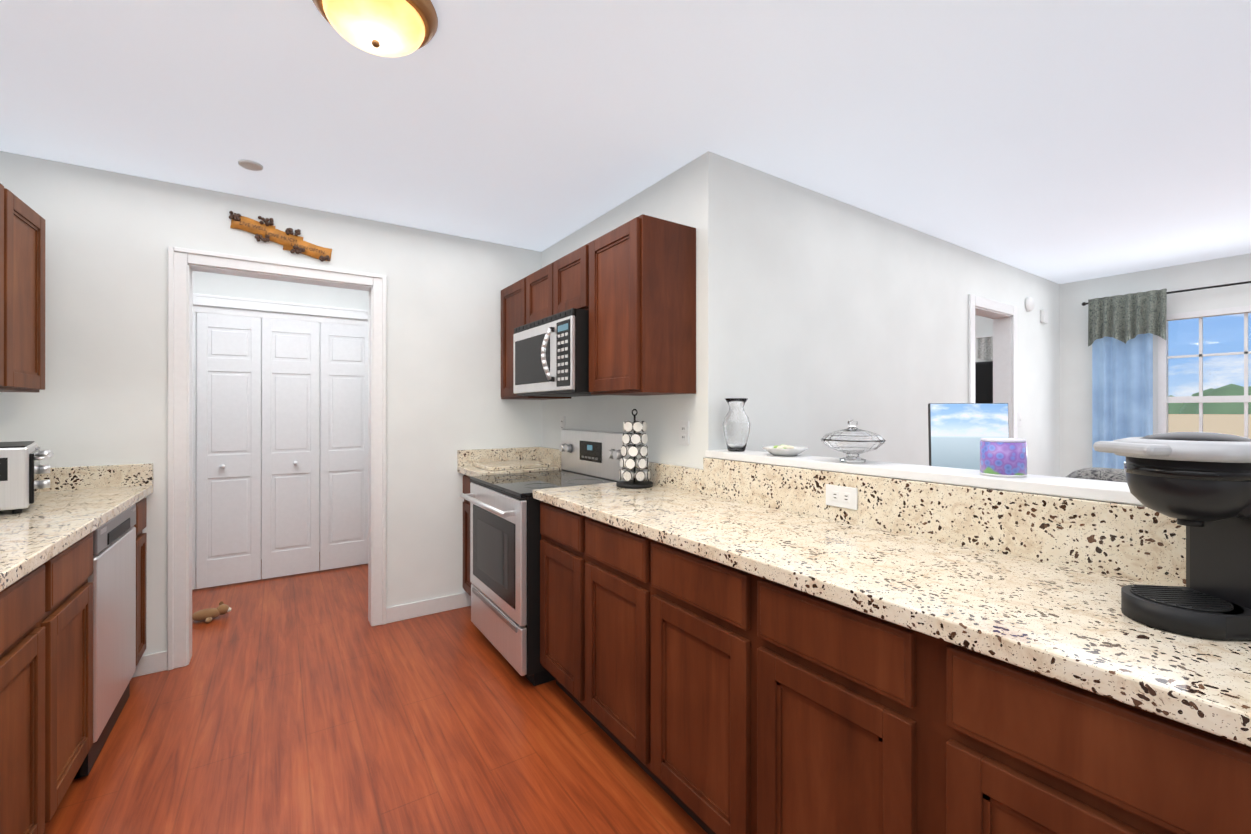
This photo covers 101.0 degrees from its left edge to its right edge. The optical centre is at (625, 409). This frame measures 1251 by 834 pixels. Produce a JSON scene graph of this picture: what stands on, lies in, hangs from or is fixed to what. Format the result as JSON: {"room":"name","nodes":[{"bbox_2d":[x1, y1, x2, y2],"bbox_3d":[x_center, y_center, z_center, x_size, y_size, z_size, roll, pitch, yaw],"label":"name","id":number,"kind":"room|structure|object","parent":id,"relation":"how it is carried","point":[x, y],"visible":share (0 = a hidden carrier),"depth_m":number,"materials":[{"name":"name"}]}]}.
{"room":"kitchen","nodes":[
{"label":"kitchen","id":0,"kind":"room"},
{"bbox_2d":[0,151,541,654],"bbox_3d":[-1.776,0.081,3.001,2.980,2.440,0.120,0,0,-34],"label":"wall","id":1,"kind":"structure","parent":0,"point":[110,239],"depth_m":2.69,"materials":[{"name":"paint"}]},
{"bbox_2d":[132,651,166,677],"bbox_3d":[-2.581,1.252,2.377,0.708,0.095,0.013,0,0,-34],"label":"baseboard","id":2,"kind":"structure","parent":1,"relation":"attached to","point":[151,663],"depth_m":2.54,"materials":[{"name":"white wood"}]},
{"bbox_2d":[167,246,385,669],"bbox_3d":[-1.909,0.243,2.911,1.000,2.115,0.162,0,0,-34],"label":"door frame","id":3,"kind":"structure","parent":1,"relation":"attached to","point":[184,264],"depth_m":2.67,"materials":[{"name":"white wood"}]},
{"bbox_2d":[229,211,331,261],"bbox_3d":[-1.885,-0.943,2.836,0.474,0.200,0.026,0,0,-34],"label":"wall sign","id":4,"kind":"object","parent":1,"relation":"attached to","point":[267,231],"visible":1,"depth_m":2.83,"materials":[{"name":"orange wood"}]},
{"bbox_2d":[386,592,470,623],"bbox_3d":[-1.028,1.254,3.421,1.028,0.095,0.013,0,0,-34],"label":"baseboard","id":5,"kind":"structure","parent":1,"relation":"attached to","point":[460,600],"depth_m":3.26,"materials":[{"name":"white wood"}]},
{"bbox_2d":[193,271,367,558],"bbox_3d":[-2.769,0.083,4.352,5.800,2.440,0.750,0,0,-34],"label":"wall","id":6,"kind":"structure","parent":0,"point":[206,283],"depth_m":3.98,"materials":[{"name":"paint"}]},
{"bbox_2d":[192,312,367,589],"bbox_3d":[-2.758,0.296,3.906,1.530,1.988,0.077,0,0,-34],"label":"bifold closet doors","id":7,"kind":"structure","parent":6,"relation":"in","point":[314,439],"depth_m":3.97,"materials":[{"name":"white wood"}]},
{"bbox_2d":[193,293,367,325],"bbox_3d":[-2.768,0.237,3.921,1.660,2.130,0.066,0,0,-34],"label":"trim","id":8,"kind":"structure","parent":6,"relation":"attached to","point":[253,306],"depth_m":3.96,"materials":[{"name":"white wood"}]},
{"bbox_2d":[43,552,707,833],"bbox_3d":[0.315,1.330,2.417,8.760,0.060,10.100,0,0,-34],"label":"floor","id":9,"kind":"structure","parent":0,"point":[315,702],"depth_m":2.02,"materials":[{"name":"brown wood"}]},
{"bbox_2d":[0,548,67,833],"bbox_3d":[-1.752,0.854,1.081,0.634,0.888,0.590,0,0,-34],"label":"base cabinet","id":10,"kind":"object","parent":9,"relation":"on","point":[46,676],"depth_m":1.37,"materials":[{"name":"brown wood"}]},
{"bbox_2d":[0,463,152,591],"bbox_3d":[-1.856,0.336,1.252,0.653,0.145,2.687,0,0,-34],"label":"countertop","id":11,"kind":"structure","parent":10,"relation":"on","point":[70,506],"depth_m":1.88,"materials":[{"name":"stone"}]},
{"bbox_2d":[0,441,53,513],"bbox_3d":[-2.354,0.249,1.892,0.422,0.239,0.338,0,0,44],"label":"toaster oven","id":12,"kind":"object","parent":11,"relation":"on","point":[22,469],"visible":1,"depth_m":1.82,"materials":[{"name":"silver metal"}]},
{"bbox_2d":[68,533,92,787],"bbox_3d":[-1.980,0.854,1.421,0.634,0.888,0.528,0,0,-34],"label":"base cabinet","id":13,"kind":"object","parent":9,"relation":"on","point":[80,554],"depth_m":1.69,"materials":[{"name":"brown wood"}]},
{"bbox_2d":[73,504,135,779],"bbox_3d":[-2.288,0.857,1.903,0.616,0.885,0.604,0,0,-34],"label":"dishwasher","id":14,"kind":"object","parent":9,"relation":"on","point":[112,577],"visible":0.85,"depth_m":1.99,"materials":[{"name":"silver metal"}]},
{"bbox_2d":[133,497,146,665],"bbox_3d":[-2.542,0.856,2.257,0.634,0.888,0.254,0,0,-34],"label":"base cabinet","id":15,"kind":"object","parent":9,"relation":"on","point":[141,506],"depth_m":2.45,"materials":[{"name":"brown wood"}]},
{"bbox_2d":[192,601,231,622],"bbox_3d":[-2.569,1.252,3.166,0.236,0.096,0.123,0,0,-34],"label":"plush toy","id":16,"kind":"object","parent":9,"relation":"on","point":[207,615],"visible":0.9,"depth_m":3.17,"materials":[{"name":"brown fabric"}]},
{"bbox_2d":[463,474,471,595],"bbox_3d":[-0.722,0.857,3.369,0.574,0.888,0.437,0,0,-34],"label":"base cabinet","id":17,"kind":"object","parent":9,"relation":"on","point":[467,583],"visible":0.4,"depth_m":3.31,"materials":[{"name":"brown wood"}]},
{"bbox_2d":[457,447,561,475],"bbox_3d":[-0.732,0.339,3.363,0.598,0.145,0.437,0,0,-34],"label":"countertop","id":18,"kind":"structure","parent":17,"relation":"on","point":[466,459],"depth_m":3.44,"materials":[{"name":"stone"}]},
{"bbox_2d":[472,460,549,470],"bbox_3d":[-0.746,0.360,3.350,0.400,0.021,0.330,0,0,-34],"label":"board","id":19,"kind":"object","parent":18,"relation":"on","point":[506,465],"visible":0.96,"depth_m":3.27,"materials":[{"name":"beige stone"}]},
{"bbox_2d":[460,429,636,685],"bbox_3d":[-0.447,0.713,2.827,0.720,1.175,0.754,0,0,-34],"label":"range","id":20,"kind":"object","parent":9,"relation":"on","point":[505,536],"visible":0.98,"depth_m":2.61,"materials":[{"name":"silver metal"}]},
{"bbox_2d":[540,501,567,694],"bbox_3d":[-0.032,0.856,2.342,0.574,0.888,0.502,0,0,-34],"label":"base cabinet","id":21,"kind":"object","parent":9,"relation":"on","point":[553,519],"depth_m":2.26,"materials":[{"name":"brown wood"}]},
{"bbox_2d":[568,510,627,753],"bbox_3d":[0.187,0.855,2.016,0.574,0.888,0.581,0,0,-34],"label":"base cabinet","id":22,"kind":"object","parent":9,"relation":"on","point":[597,550],"depth_m":1.95,"materials":[{"name":"brown wood"}]},
{"bbox_2d":[628,531,719,833],"bbox_3d":[0.434,0.855,1.649,0.574,0.888,0.588,0,0,-34],"label":"base cabinet","id":23,"kind":"object","parent":9,"relation":"on","point":[708,696],"depth_m":1.57,"materials":[{"name":"brown wood"}]},
{"bbox_2d":[720,563,915,833],"bbox_3d":[0.655,0.854,1.321,0.574,0.888,0.505,0,0,-34],"label":"base cabinet","id":24,"kind":"object","parent":9,"relation":"on","point":[818,695],"depth_m":1.17,"materials":[{"name":"brown wood"}]},
{"bbox_2d":[916,631,1223,833],"bbox_3d":[0.943,0.854,0.892,0.574,0.888,0.528,0,0,-34],"label":"base cabinet","id":25,"kind":"object","parent":9,"relation":"on","point":[1002,747],"depth_m":0.81,"materials":[{"name":"brown wood"}]},
{"bbox_2d":[1066,467,1126,482],"bbox_3d":[1.656,0.728,1.355,0.760,1.140,0.800,0,0,-34],"label":"armchair","id":26,"kind":"object","parent":9,"relation":"on","point":[1107,474],"visible":0.1,"depth_m":1.35,"materials":[{"name":"grey fabric"}]},
{"bbox_2d":[1224,738,1250,833],"bbox_3d":[1.171,0.853,0.553,0.574,0.888,0.590,0,0,-34],"label":"base cabinet","id":27,"kind":"object","parent":9,"relation":"on","point":[1237,756],"depth_m":0.64,"materials":[{"name":"brown wood"}]},
{"bbox_2d":[533,458,1250,746],"bbox_3d":[1.328,0.307,0.299,0.598,0.199,5.412,0,0,-34],"label":"countertop","id":28,"kind":"structure","parent":27,"relation":"on","point":[1036,583],"depth_m":1.18,"materials":[{"name":"stone"}]},
{"bbox_2d":[616,409,652,488],"bbox_3d":[0.044,0.183,2.489,0.176,0.372,0.176,0,0,-34],"label":"carousel","id":29,"kind":"object","parent":28,"relation":"on","point":[632,462],"visible":1,"depth_m":2.44,"materials":[{"name":"black plastic"}]},
{"bbox_2d":[826,484,857,509],"bbox_3d":[0.708,0.287,1.694,0.009,0.070,0.114,0,0,-34],"label":"outlet","id":30,"kind":"object","parent":28,"relation":"attached to","point":[842,496],"visible":1,"depth_m":1.69,"materials":[{"name":"white plastic"}]},
{"bbox_2d":[1093,432,1250,639],"bbox_3d":[1.021,0.203,0.881,0.333,0.328,0.202,0,0,6],"label":"coffee maker","id":31,"kind":"object","parent":28,"relation":"on","point":[1197,485],"visible":1,"depth_m":0.85,"materials":[{"name":"black plastic"}]},
{"bbox_3d":[1.284,0.847,1.960,0.560,0.905,0.560,0,0,-34],"label":"side table","id":32,"kind":"object","parent":9,"relation":"on","visible":0},
{"bbox_2d":[928,403,1008,469],"bbox_3d":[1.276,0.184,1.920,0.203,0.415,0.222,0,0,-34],"label":"television","id":33,"kind":"object","parent":32,"relation":"on","point":[957,432],"visible":0.33,"depth_m":1.92,"materials":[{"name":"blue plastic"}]},
{"bbox_2d":[541,162,689,466],"bbox_3d":[-0.137,0.081,3.127,0.120,2.440,1.740,0,0,-34],"label":"wall","id":34,"kind":"structure","parent":0,"point":[667,198],"depth_m":2.73,"materials":[{"name":"paint"}]},
{"bbox_2d":[525,267,544,323],"bbox_3d":[-0.356,-0.658,3.056,0.320,0.327,0.445,0,0,-34],"label":"upper cabinet","id":35,"kind":"object","parent":34,"relation":"attached to","point":[534,282],"depth_m":3.05,"materials":[{"name":"brown wood"}]},
{"bbox_2d":[501,278,570,399],"bbox_3d":[-0.610,-0.446,3.432,0.320,0.750,0.460,0,0,-34],"label":"upper cabinet","id":36,"kind":"object","parent":34,"relation":"attached to","point":[512,296],"depth_m":3.38,"materials":[{"name":"brown wood"}]},
{"bbox_2d":[560,416,564,432],"bbox_3d":[-0.420,0.101,3.430,0.009,0.114,0.070,0,0,-34],"label":"outlet","id":37,"kind":"object","parent":34,"relation":"attached to","point":[562,422],"visible":0.79,"depth_m":3.42,"materials":[{"name":"white plastic"}]},
{"bbox_2d":[545,245,584,316],"bbox_3d":[-0.179,-0.658,2.792,0.320,0.327,0.443,0,0,-34],"label":"upper cabinet","id":38,"kind":"object","parent":34,"relation":"attached to","point":[564,277],"depth_m":2.72,"materials":[{"name":"brown wood"}]},
{"bbox_2d":[513,308,599,396],"bbox_3d":[-0.333,-0.285,2.887,0.467,0.409,0.744,0,0,-34],"label":"microwave","id":39,"kind":"object","parent":38,"relation":"attached to","point":[551,356],"visible":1,"depth_m":2.63,"materials":[{"name":"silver metal"}]},
{"bbox_2d":[585,214,695,395],"bbox_3d":[0.067,-0.447,2.426,0.320,0.750,0.434,0,0,-34],"label":"upper cabinet","id":40,"kind":"object","parent":34,"relation":"attached to","point":[630,285],"depth_m":2.27,"materials":[{"name":"brown wood"}]},
{"bbox_2d":[679,421,688,445],"bbox_3d":[0.272,0.110,2.401,0.009,0.114,0.070,0,0,-34],"label":"outlet","id":41,"kind":"object","parent":34,"relation":"attached to","point":[683,432],"visible":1,"depth_m":2.40,"materials":[{"name":"white plastic"}]},
{"bbox_2d":[0,0,1250,283],"bbox_3d":[0.315,-1.170,2.420,8.760,0.060,10.100,0,0,-34],"label":"ceiling","id":42,"kind":"structure","parent":0,"point":[1064,140],"depth_m":1.97,"materials":[{"name":"paint"}]},
{"bbox_2d":[238,159,262,170],"bbox_3d":[-1.743,-1.134,2.398,0.096,0.013,0.096,0,0,-34],"label":"disc","id":43,"kind":"object","parent":42,"relation":"attached to","point":[250,165],"visible":0.94,"depth_m":2.38,"materials":[{"name":"white plastic"}]},
{"bbox_2d":[312,0,437,56],"bbox_3d":[-0.704,-1.081,1.452,0.331,0.120,0.331,0,0,-34],"label":"ceiling light","id":44,"kind":"object","parent":42,"relation":"attached to","point":[391,28],"visible":1,"depth_m":1.42,"materials":[{"name":"glass"}]},
{"bbox_2d":[690,151,1059,476],"bbox_3d":[2.166,0.081,3.554,4.420,2.440,0.120,0,0,-34],"label":"wall","id":45,"kind":"structure","parent":0,"point":[819,316],"depth_m":2.79,"materials":[{"name":"paint"}]},
{"bbox_2d":[968,294,1017,437],"bbox_3d":[2.743,0.242,3.932,0.820,2.120,0.140,0,0,-34],"label":"door frame","id":46,"kind":"structure","parent":45,"relation":"attached to","point":[1003,316],"depth_m":4.08,"materials":[{"name":"white wood"}]},
{"bbox_2d":[1018,413,1020,426],"bbox_3d":[3.175,0.082,4.151,0.070,0.114,0.014,0,0,-34],"label":"light switch","id":47,"kind":"object","parent":45,"relation":"attached to","point":[1019,419],"visible":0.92,"depth_m":4.14,"materials":[{"name":"white plastic"}]},
{"bbox_2d":[1025,297,1034,311],"bbox_3d":[3.330,-0.868,4.244,0.120,0.120,0.034,0,0,-34],"label":"smoke detector","id":48,"kind":"object","parent":45,"relation":"attached to","point":[1029,304],"visible":1,"depth_m":4.22,"materials":[{"name":"white plastic"}]},
{"bbox_2d":[1040,310,1047,322],"bbox_3d":[3.594,-0.797,4.424,0.090,0.110,0.030,0,0,-34],"label":"sensor","id":49,"kind":"object","parent":45,"relation":"attached to","point":[1043,316],"visible":1,"depth_m":4.40,"materials":[{"name":"white plastic"}]},
{"bbox_2d":[975,253,1250,476],"bbox_3d":[4.263,0.082,4.289,0.120,2.440,8.800,0,0,-34],"label":"wall","id":50,"kind":"structure","parent":0,"point":[1075,402],"depth_m":4.49,"materials":[{"name":"paint"}]},
{"bbox_2d":[975,335,992,359],"bbox_3d":[3.663,-0.609,5.014,0.065,0.245,0.450,0,0,-34],"label":"curtain valance","id":51,"kind":"object","parent":50,"relation":"attached to","point":[985,347],"visible":0.31,"depth_m":5.11,"materials":[{"name":"grey fabric"}]},
{"bbox_2d":[975,361,992,402],"bbox_3d":[3.559,-0.116,5.178,0.052,0.720,0.680,0,0,-34],"label":"tv","id":52,"kind":"object","parent":50,"relation":"attached to","point":[983,382],"visible":0.06,"depth_m":5.12,"materials":[{"name":"black plastic"}]},
{"bbox_2d":[1082,281,1250,468],"bbox_3d":[4.466,0.004,3.727,0.168,1.895,1.802,0,0,-34],"label":"curtain","id":53,"kind":"object","parent":50,"relation":"hanging from","point":[1122,329],"visible":0.81,"depth_m":4.26,"materials":[{"name":"blue fabric"}]},
{"bbox_2d":[1158,305,1250,437],"bbox_3d":[4.560,-0.066,3.790,0.093,1.385,0.980,0,0,-34],"label":"living room window","id":54,"kind":"structure","parent":50,"relation":"in","point":[1164,399],"depth_m":3.98,"materials":[{"name":"white wood"}]},
{"bbox_3d":[-1.110,0.076,-0.552,0.120,2.440,6.760,0,0,-34],"label":"wall","id":55,"kind":"structure","parent":0,"visible":0},
{"bbox_2d":[0,183,19,391],"bbox_3d":[-2.290,-0.448,1.619,0.340,0.750,0.538,0,0,-34],"label":"upper cabinet","id":56,"kind":"object","parent":55,"relation":"attached to","point":[9,203],"depth_m":1.91,"materials":[{"name":"brown wood"}]},
{"bbox_2d":[20,200,44,391],"bbox_3d":[-2.494,-0.448,1.923,0.340,0.750,0.469,0,0,-34],"label":"upper cabinet","id":57,"kind":"object","parent":55,"relation":"attached to","point":[22,296],"depth_m":2.11,"materials":[{"name":"brown wood"}]},
{"bbox_3d":[1.782,0.752,0.270,0.120,1.090,4.899,0,0,-34],"label":"wall","id":58,"kind":"structure","parent":0,"visible":0},
{"bbox_2d":[705,449,1143,505],"bbox_3d":[1.783,0.192,0.277,0.172,0.030,4.888,0,0,-34],"label":"ledge","id":59,"kind":"structure","parent":58,"relation":"on","point":[1106,491],"depth_m":1.44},
{"bbox_2d":[723,398,749,451],"bbox_3d":[0.476,0.066,2.214,0.116,0.226,0.116,0,0,-34],"label":"glass vase","id":60,"kind":"object","parent":59,"relation":"on","point":[736,426],"visible":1,"depth_m":2.18,"materials":[{"name":"white"}]},
{"bbox_2d":[761,444,808,455],"bbox_3d":[0.620,0.158,2.009,0.176,0.041,0.176,0,0,-34],"label":"dish","id":61,"kind":"object","parent":59,"relation":"on","point":[782,450],"visible":1,"depth_m":1.97,"materials":[{"name":"white ceramic"}]},
{"bbox_2d":[821,420,885,462],"bbox_3d":[0.778,0.106,1.765,0.206,0.143,0.206,0,0,-34],"label":"crystal bowl","id":62,"kind":"object","parent":59,"relation":"on","point":[852,442],"visible":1,"depth_m":1.71,"materials":[{"name":"clear glass"}]},
{"bbox_2d":[979,438,1027,476],"bbox_3d":[1.027,0.128,1.403,0.106,0.098,0.106,0,0,-34],"label":"candle jar","id":63,"kind":"object","parent":59,"relation":"on","point":[1003,457],"visible":1,"depth_m":1.36,"materials":[{"name":"glass"}]},
{"label":"outside","id":64,"kind":"structure","parent":0,"visible":0},
{"bbox_2d":[1168,384,1250,413],"bbox_3d":[50.681,2.070,33.615,15.720,10.904,108.067,0,0,-34],"label":"trees","id":65,"kind":"object","parent":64,"point":[1224,407],"depth_m":35.69,"materials":[{"name":"green plant"}]},
{"bbox_2d":[1168,313,1250,396],"bbox_3d":[123.525,-27.589,83.057,0.001,82.000,320.000,0,0,-34],"label":"sky","id":66,"kind":"structure","parent":64,"point":[1214,376],"depth_m":99.47,"materials":[{"name":"blue"}]},
{"bbox_3d":[60.452,9.453,40.605,132.000,0.200,120.000,0,0,-34],"label":"ground","id":67,"kind":"structure","parent":64,"visible":0},
{"bbox_2d":[1168,414,1250,438],"bbox_3d":[18.814,4.716,13.824,11.000,9.200,30.000,0,0,-34],"label":"building","id":68,"kind":"structure","parent":67,"relation":"on","point":[1189,422],"depth_m":11.86,"materials":[{"name":"paint"}]}
]}

